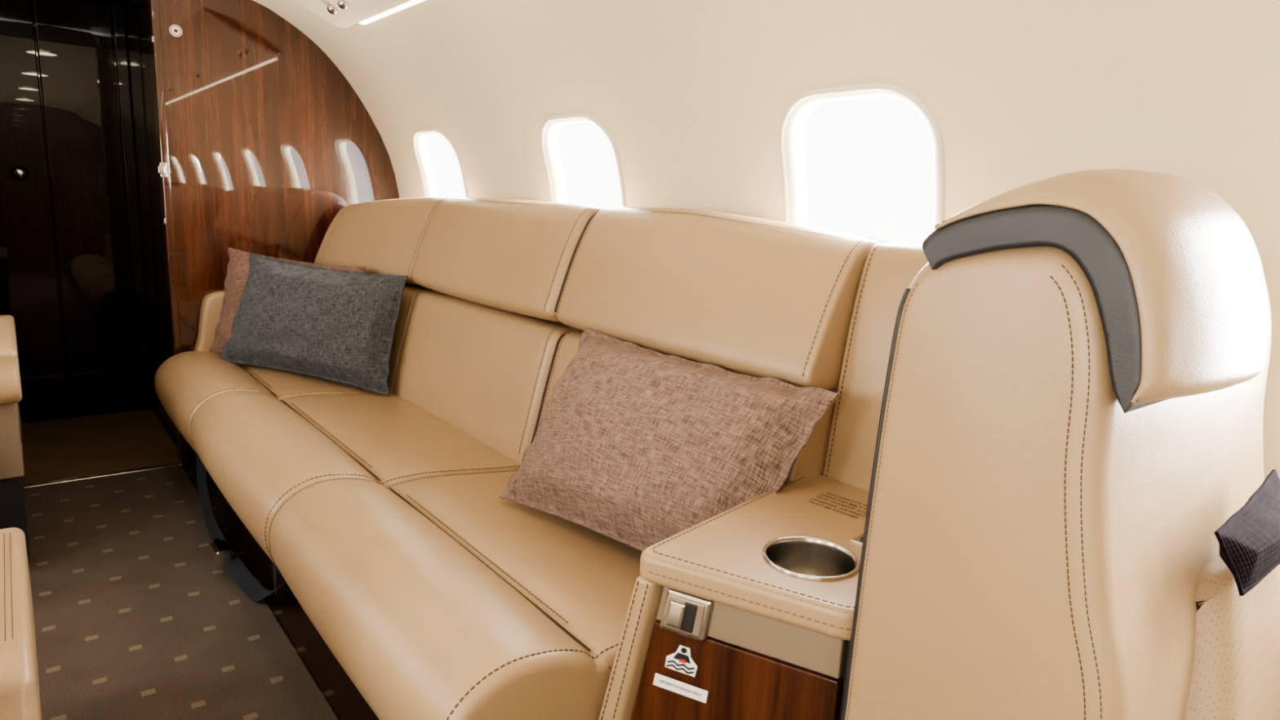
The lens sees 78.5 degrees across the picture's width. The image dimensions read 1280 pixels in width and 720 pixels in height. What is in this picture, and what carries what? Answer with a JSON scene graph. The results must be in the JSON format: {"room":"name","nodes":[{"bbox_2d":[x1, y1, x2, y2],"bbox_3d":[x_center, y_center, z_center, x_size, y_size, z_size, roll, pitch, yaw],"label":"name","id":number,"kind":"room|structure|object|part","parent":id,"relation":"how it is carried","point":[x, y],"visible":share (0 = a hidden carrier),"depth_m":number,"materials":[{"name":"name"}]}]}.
{"room":"aircraft cabin","nodes":[
{"label":"aircraft cabin","id":0,"kind":"room"},
{"bbox_2d":[24,0,142,420],"bbox_3d":[-2.634,-0.625,3.247,1.000,1.800,0.050,-6,14,-38],"label":"door frame","id":1,"kind":"structure","parent":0,"point":[32,2],"depth_m":3.38,"materials":[{"name":"brown wood"}]},
{"bbox_2d":[0,0,71,420],"bbox_3d":[-2.689,-0.588,3.123,0.555,1.750,0.084,-6,14,-38],"label":"leaf","id":2,"kind":"object","parent":1,"relation":"attached to","point":[29,293],"depth_m":3.25,"materials":[{"name":"brown wood"}]},
{"bbox_3d":[-2.525,-0.761,3.192,0.060,0.060,0.048,-6,14,-38],"label":"knob","id":3,"kind":"part","parent":2,"relation":"part of","materials":[{"name":"metal"}]},
{"bbox_2d":[32,0,153,414],"bbox_3d":[-2.358,-0.627,3.407,0.306,1.750,0.050,-6,14,-38],"label":"leaf","id":4,"kind":"object","parent":1,"relation":"attached to","point":[74,37],"depth_m":3.38,"materials":[{"name":"brown wood"}]},
{"bbox_3d":[-2.254,-0.638,3.488,0.042,1.750,0.050,-6,14,-38],"label":"leaf edge","id":5,"kind":"part","parent":4,"relation":"part of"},
{"bbox_2d":[88,0,127,5],"bbox_3d":[-2.305,-1.408,2.724,1.000,0.030,0.970,-6,14,-38],"label":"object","id":6,"kind":"structure","parent":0,"point":[120,2],"depth_m":3.28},
{"bbox_2d":[123,0,177,444],"bbox_3d":[-1.954,-0.577,3.178,0.030,1.800,0.920,-6,14,-38],"label":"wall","id":7,"kind":"structure","parent":0,"point":[135,12],"depth_m":3.22,"materials":[{"name":"brown wood"}]},
{"bbox_2d":[146,0,189,468],"bbox_3d":[-1.678,-0.435,2.791,0.025,1.700,0.084,-6,14,-38],"label":"door frame","id":8,"kind":"structure","parent":7,"relation":"attached to","point":[153,6],"depth_m":2.73,"materials":[{"name":"brown wood"}]},
{"bbox_2d":[21,407,379,719],"bbox_3d":[-0.473,0.851,1.118,2.300,0.050,6.620,-6,14,-38],"label":"floor","id":9,"kind":"structure","parent":0,"point":[346,701],"depth_m":1.93,"materials":[{"name":"carpet"}]},
{"bbox_2d":[21,408,178,484],"bbox_3d":[-2.353,0.347,3.040,0.900,0.005,0.860,-6,14,-38],"label":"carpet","id":10,"kind":"object","parent":9,"relation":"on","point":[55,449],"visible":0.78,"depth_m":3.11,"materials":[{"name":"brown carpet"}]},
{"bbox_2d":[23,462,180,488],"bbox_3d":[-1.975,0.419,2.761,0.655,0.009,0.035,-6,14,-38],"label":"trim","id":11,"kind":"structure","parent":9,"relation":"on","point":[177,464],"depth_m":2.79,"materials":[{"name":"metal"}]},
{"bbox_2d":[24,465,338,719],"bbox_3d":[-0.338,0.940,0.563,0.870,0.006,5.535,-6,14,-38],"label":"carpet","id":12,"kind":"object","parent":9,"relation":"on","point":[135,616],"visible":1,"depth_m":1.90,"materials":[{"name":"brown carpet"}]},
{"bbox_2d":[0,315,29,558],"bbox_3d":[-1.983,0.014,2.019,0.601,1.079,0.750,-6,14,-38],"label":"seat","id":13,"kind":"object","parent":12,"relation":"on","point":[12,496],"visible":0.98,"depth_m":2.00,"materials":[{"name":"beige leather"}]},
{"bbox_3d":[-1.797,0.148,2.205,0.076,0.215,0.580,-6,14,-38],"label":"arm","id":14,"kind":"part","parent":13,"relation":"part of","materials":[{"name":"beige leather"}]},
{"bbox_3d":[-1.808,0.363,2.248,0.060,0.235,0.560,-6,14,-38],"label":"arm","id":15,"kind":"part","parent":13,"relation":"part of","materials":[{"name":"black leather"}]},
{"bbox_2d":[0,527,41,719],"bbox_3d":[-1.153,0.263,0.976,0.600,1.079,0.750,-6,14,-38],"label":"seat","id":16,"kind":"object","parent":12,"relation":"on","point":[20,694],"visible":1,"depth_m":1.12,"materials":[{"name":"beige leather"}]},
{"bbox_2d":[195,453,286,601],"bbox_3d":[-1.178,0.455,2.219,0.128,0.201,0.823,-8,15,-43],"label":"belt","id":17,"kind":"object","parent":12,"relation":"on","point":[222,558],"visible":0.91,"depth_m":2.10,"materials":[{"name":"black fabric"}]},
{"bbox_2d":[154,197,928,719],"bbox_3d":[-0.575,0.105,2.034,0.886,1.045,2.654,-6,14,-38],"label":"leather sofa","id":18,"kind":"object","parent":9,"relation":"on","point":[438,595],"visible":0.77,"depth_m":1.56,"materials":[{"name":"beige leather"}]},
{"bbox_3d":[-1.420,-0.105,2.994,0.526,0.332,0.064,-6,14,-38],"label":"arm","id":19,"kind":"part","parent":18,"relation":"part of","materials":[{"name":"beige leather"}]},
{"bbox_3d":[-1.514,0.332,2.737,0.040,0.235,0.030,-6,14,-38],"label":"leg","id":20,"kind":"part","parent":18,"relation":"part of","materials":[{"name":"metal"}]},
{"bbox_2d":[154,351,390,453],"bbox_3d":[-1.258,0.119,2.714,0.655,0.235,0.672,-6,14,-38],"label":"seat cushion","id":21,"kind":"object","parent":18,"relation":"on","point":[185,380],"depth_m":2.52,"materials":[{"name":"beige leather"}]},
{"bbox_3d":[-0.923,0.505,2.013,0.040,0.235,0.030,-6,14,-38],"label":"leg","id":22,"kind":"part","parent":18,"relation":"part of","materials":[{"name":"metal"}]},
{"bbox_2d":[208,247,365,352],"bbox_3d":[-1.242,-0.176,2.730,0.592,0.397,0.162,5,11,12],"label":"throw pillow","id":23,"kind":"object","parent":18,"relation":"on","point":[238,266],"visible":0.26,"depth_m":2.74,"materials":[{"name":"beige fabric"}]},
{"bbox_2d":[220,252,408,395],"bbox_3d":[-1.111,-0.132,2.639,0.699,0.415,0.197,7,12,20],"label":"throw pillow","id":24,"kind":"object","parent":18,"relation":"on","point":[331,324],"visible":1,"depth_m":2.56,"materials":[{"name":"fabric"}]},
{"bbox_2d":[190,391,519,567],"bbox_3d":[-0.778,0.260,2.125,0.655,0.235,0.867,-6,14,-38],"label":"seat cushion","id":25,"kind":"object","parent":18,"relation":"on","point":[260,449],"depth_m":1.99,"materials":[{"name":"beige leather"}]},
{"bbox_2d":[269,470,642,719],"bbox_3d":[-0.253,0.414,1.482,0.655,0.235,0.817,-6,14,-38],"label":"seat cushion","id":26,"kind":"object","parent":18,"relation":"on","point":[439,596],"depth_m":1.25,"materials":[{"name":"beige leather"}]},
{"bbox_2d":[498,328,839,551],"bbox_3d":[0.000,0.162,1.490,0.291,0.338,0.720,-6,14,-38],"label":"throw pillow","id":27,"kind":"object","parent":18,"relation":"on","point":[634,446],"visible":0.84,"depth_m":1.37,"materials":[{"name":"fabric"}]},
{"bbox_2d":[598,473,869,719],"bbox_3d":[0.203,0.532,1.155,0.543,0.586,0.367,-6,14,-38],"label":"console","id":28,"kind":"object","parent":9,"relation":"on","point":[745,611],"visible":0.8,"depth_m":1.02,"materials":[{"name":"beige leather"}]},
{"bbox_3d":[0.048,0.332,1.023,0.027,0.036,0.009,9,13,27],"label":"latch lever","id":29,"kind":"part","parent":28,"relation":"part of","materials":[{"name":"silver metal"}]},
{"bbox_3d":[0.053,0.436,1.043,0.080,0.018,0.001,9,13,27],"label":"placard plate","id":30,"kind":"part","parent":28,"relation":"part of","materials":[{"name":"white plastic"}]},
{"bbox_3d":[0.061,0.332,1.025,0.073,0.060,0.013,9,13,27],"label":"latch plate","id":31,"kind":"part","parent":28,"relation":"part of","materials":[{"name":"silver metal"}]},
{"bbox_3d":[0.091,0.579,1.058,0.324,0.442,0.032,8,12,24],"label":"wood door","id":32,"kind":"part","parent":28,"relation":"part of","materials":[{"name":"brown wood"}]},
{"bbox_3d":[0.245,0.578,0.978,0.018,0.511,0.015,-6,14,-38],"label":"edge post","id":33,"kind":"part","parent":28,"relation":"part of","materials":[{"name":"black plastic"}]},
{"bbox_2d":[840,168,1279,719],"bbox_3d":[0.671,0.398,0.723,0.504,1.104,0.835,-6,14,-38],"label":"seat","id":34,"kind":"object","parent":9,"relation":"on","point":[1071,419],"visible":0.98,"depth_m":0.71,"materials":[{"name":"beige leather"}]},
{"bbox_2d":[937,168,1268,402],"bbox_3d":[0.438,-0.082,0.733,0.233,0.190,0.227,-6,14,-38],"label":"headrest cover","id":35,"kind":"object","parent":34,"relation":"on","point":[1101,285],"depth_m":0.66,"materials":[{"name":"beige leather"}]},
{"bbox_2d":[1184,555,1279,719],"bbox_3d":[0.625,0.349,0.853,0.370,0.293,0.125,-6,14,-38],"label":"armrest","id":36,"kind":"object","parent":34,"relation":"on","point":[1232,641],"depth_m":0.76,"materials":[{"name":"beige leather"}]},
{"bbox_2d":[1213,469,1279,595],"bbox_3d":[0.618,0.167,0.778,0.220,0.072,0.047,-6,14,-38],"label":"throw pillow","id":37,"kind":"object","parent":34,"relation":"on","point":[1249,540],"visible":1,"depth_m":0.73,"materials":[{"name":"fabric"}]},
{"bbox_2d":[158,0,399,466],"bbox_3d":[-1.339,-0.496,3.055,0.857,1.750,0.060,-6,14,-38],"label":"wall","id":38,"kind":"structure","parent":0,"point":[268,140],"depth_m":2.87,"materials":[{"name":"brown wood"}]},
{"bbox_2d":[160,162,167,177],"bbox_3d":[-1.645,-0.657,2.707,0.020,0.050,0.006,-6,14,-38],"label":"strike plate","id":39,"kind":"object","parent":38,"relation":"attached to","point":[164,164],"visible":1,"depth_m":2.71,"materials":[{"name":"metal"}]},
{"bbox_2d":[157,165,164,173],"bbox_3d":[-1.646,-0.655,2.697,0.020,0.026,0.014,-6,14,-38],"label":"latch","id":40,"kind":"object","parent":39,"relation":"attached to","point":[161,169],"visible":1,"depth_m":2.69,"materials":[{"name":"metal"}]},
{"bbox_2d":[168,24,182,36],"bbox_3d":[-1.580,-1.120,2.668,0.038,0.038,0.001,-6,14,-38],"label":"door stop","id":41,"kind":"object","parent":38,"relation":"attached to","point":[175,30],"visible":1,"depth_m":2.67,"materials":[{"name":"silver"}]},
{"bbox_2d":[256,0,1279,479],"bbox_3d":[0.484,0.023,1.057,0.526,1.690,5.640,-6,14,-38],"label":"wall","id":42,"kind":"structure","parent":0,"point":[693,97],"depth_m":1.42,"materials":[{"name":"beige plastic"}]},
{"bbox_2d":[295,0,425,27],"bbox_3d":[0.492,-0.710,0.599,0.305,0.151,5.100,-6,14,-38],"label":"ceiling panel","id":43,"kind":"object","parent":42,"relation":"attached to","point":[340,13],"visible":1,"depth_m":2.42,"materials":[{"name":"plastic"}]},
{"bbox_2d":[413,128,468,198],"bbox_3d":[-0.733,-0.601,2.892,0.123,0.479,0.364,-6,14,-38],"label":"trim","id":44,"kind":"structure","parent":42,"relation":"attached to","point":[420,137],"depth_m":2.97,"materials":[{"name":"white plastic"}]},
{"bbox_2d":[541,113,626,207],"bbox_3d":[-0.165,-0.434,2.196,0.123,0.479,0.364,-6,14,-38],"label":"trim","id":45,"kind":"structure","parent":42,"relation":"attached to","point":[551,126],"depth_m":2.26,"materials":[{"name":"white plastic"}]},
{"bbox_2d":[778,83,944,231],"bbox_3d":[0.404,-0.267,1.500,0.123,0.479,0.364,-6,14,-38],"label":"trim","id":46,"kind":"structure","parent":42,"relation":"attached to","point":[794,118],"depth_m":1.51,"materials":[{"name":"white plastic"}]}
]}

